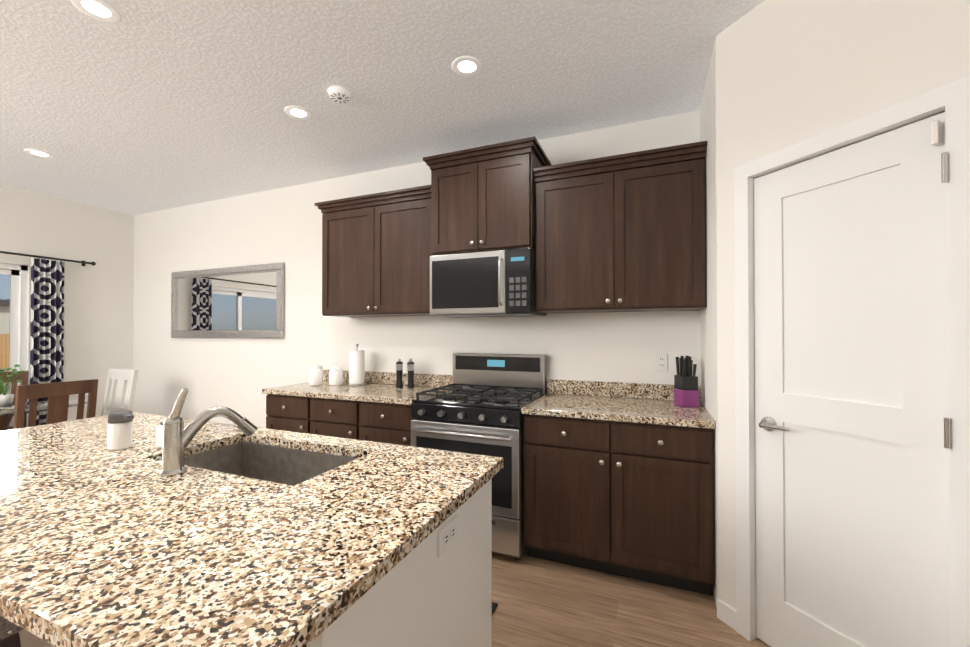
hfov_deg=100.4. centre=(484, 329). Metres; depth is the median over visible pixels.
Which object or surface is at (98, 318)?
wall
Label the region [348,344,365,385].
paper towel
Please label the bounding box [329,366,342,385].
canister
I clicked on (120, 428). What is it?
jar
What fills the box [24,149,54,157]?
recessed light
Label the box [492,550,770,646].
floor
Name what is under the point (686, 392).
knife block
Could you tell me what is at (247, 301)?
mirror
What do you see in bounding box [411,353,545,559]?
range
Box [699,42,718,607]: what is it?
wall
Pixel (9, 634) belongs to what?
bar stool
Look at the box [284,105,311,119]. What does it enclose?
recessed light
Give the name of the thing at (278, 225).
wall
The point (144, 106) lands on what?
ceiling
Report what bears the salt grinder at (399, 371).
on the countertop at (379, 387)
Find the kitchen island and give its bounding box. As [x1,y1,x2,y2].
[18,439,491,646]
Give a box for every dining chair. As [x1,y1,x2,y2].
[0,371,28,429]
[13,379,97,428]
[101,368,138,415]
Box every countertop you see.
[0,412,502,646]
[262,369,452,404]
[521,379,714,428]
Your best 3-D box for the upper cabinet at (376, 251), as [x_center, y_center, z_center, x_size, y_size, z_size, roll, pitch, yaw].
[-0.815,-0.578,3.272,1.096,0.920,0.383,0,-1,22]
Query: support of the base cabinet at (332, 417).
on the floor
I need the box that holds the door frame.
[734,75,969,646]
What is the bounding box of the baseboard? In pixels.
[717,599,735,629]
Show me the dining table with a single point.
(6, 414)
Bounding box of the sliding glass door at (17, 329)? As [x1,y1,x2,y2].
[0,263,27,425]
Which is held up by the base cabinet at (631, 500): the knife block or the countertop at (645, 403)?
the countertop at (645, 403)
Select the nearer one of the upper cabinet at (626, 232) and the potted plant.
the upper cabinet at (626, 232)
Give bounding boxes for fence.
[0,334,8,367]
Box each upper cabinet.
[315,185,431,316]
[423,136,550,255]
[533,141,706,312]
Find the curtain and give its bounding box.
[30,258,64,425]
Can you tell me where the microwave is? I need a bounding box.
[430,248,545,317]
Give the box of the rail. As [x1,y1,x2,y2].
[0,251,95,265]
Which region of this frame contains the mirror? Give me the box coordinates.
[171,262,283,337]
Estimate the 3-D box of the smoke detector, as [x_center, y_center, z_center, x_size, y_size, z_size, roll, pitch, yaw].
[-0.863,-1.393,2.402,0.136,0.036,0.136,0,-1,22]
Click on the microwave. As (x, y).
(498, 283)
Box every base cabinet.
[266,394,313,433]
[314,398,365,440]
[366,402,413,445]
[523,414,714,595]
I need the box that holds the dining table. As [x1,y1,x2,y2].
[0,395,87,430]
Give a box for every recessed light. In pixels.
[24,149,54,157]
[71,0,121,22]
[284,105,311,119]
[452,56,481,76]
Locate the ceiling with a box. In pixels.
[0,0,764,214]
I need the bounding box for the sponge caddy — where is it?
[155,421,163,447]
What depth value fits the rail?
4.14 m
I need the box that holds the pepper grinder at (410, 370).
[407,359,413,387]
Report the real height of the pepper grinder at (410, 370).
0.232 m
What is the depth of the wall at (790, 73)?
1.63 m
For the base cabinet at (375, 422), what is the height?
0.880 m
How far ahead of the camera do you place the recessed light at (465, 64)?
2.16 m
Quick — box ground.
[0,367,8,393]
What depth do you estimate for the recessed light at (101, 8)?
1.78 m
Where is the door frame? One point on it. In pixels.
(951, 100)
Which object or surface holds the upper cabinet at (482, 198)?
attached to the wall at (278, 225)
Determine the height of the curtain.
2.070 m
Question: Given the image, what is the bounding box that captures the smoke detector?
[328,86,351,102]
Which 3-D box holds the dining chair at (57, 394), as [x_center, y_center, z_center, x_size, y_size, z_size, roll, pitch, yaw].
[-3.338,0.880,3.054,0.500,0.990,0.430,0,-1,22]
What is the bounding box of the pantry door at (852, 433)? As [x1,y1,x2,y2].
[754,112,950,646]
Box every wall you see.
[0,185,133,426]
[133,111,700,427]
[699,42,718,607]
[716,0,969,609]
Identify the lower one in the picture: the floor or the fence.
the floor
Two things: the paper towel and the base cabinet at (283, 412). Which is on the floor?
the base cabinet at (283, 412)
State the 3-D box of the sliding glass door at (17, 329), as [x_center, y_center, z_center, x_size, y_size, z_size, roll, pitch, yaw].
[-4.917,0.363,3.376,0.075,2.030,1.514,0,-1,22]
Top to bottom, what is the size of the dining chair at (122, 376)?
0.990 m
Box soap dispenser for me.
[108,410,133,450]
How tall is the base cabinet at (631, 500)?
0.880 m
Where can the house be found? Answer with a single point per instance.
(4, 304)
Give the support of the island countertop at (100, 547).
on the kitchen island
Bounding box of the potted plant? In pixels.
[0,364,24,405]
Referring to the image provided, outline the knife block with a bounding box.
[674,356,698,406]
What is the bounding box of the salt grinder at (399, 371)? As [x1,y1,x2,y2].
[396,359,402,387]
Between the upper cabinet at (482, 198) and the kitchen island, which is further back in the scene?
the upper cabinet at (482, 198)
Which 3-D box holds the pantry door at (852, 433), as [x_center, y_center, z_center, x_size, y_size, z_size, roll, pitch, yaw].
[1.303,0.338,1.504,0.096,2.024,0.613,0,-1,-23]
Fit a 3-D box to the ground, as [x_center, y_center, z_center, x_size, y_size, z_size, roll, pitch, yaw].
[-64.401,2.119,34.849,133.795,0.250,170.000,0,-1,22]
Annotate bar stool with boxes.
[0,616,22,646]
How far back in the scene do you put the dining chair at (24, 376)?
3.81 m
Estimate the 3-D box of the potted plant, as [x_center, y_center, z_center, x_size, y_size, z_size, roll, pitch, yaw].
[-3.906,0.446,3.276,0.223,0.329,0.223,0,-1,22]
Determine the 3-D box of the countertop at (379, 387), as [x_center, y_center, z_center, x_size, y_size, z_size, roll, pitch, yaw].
[-0.988,0.429,3.192,1.362,0.135,0.647,0,-1,22]
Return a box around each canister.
[309,363,322,385]
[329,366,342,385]
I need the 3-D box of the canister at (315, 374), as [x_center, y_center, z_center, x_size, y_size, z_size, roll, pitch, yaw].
[-1.421,0.372,3.398,0.110,0.180,0.110,0,-1,22]
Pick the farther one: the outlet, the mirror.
the mirror
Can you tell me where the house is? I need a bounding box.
[0,299,9,333]
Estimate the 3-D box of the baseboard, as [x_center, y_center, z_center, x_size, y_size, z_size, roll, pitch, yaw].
[-2.152,1.308,0.232,7.388,0.085,7.000,0,-1,22]

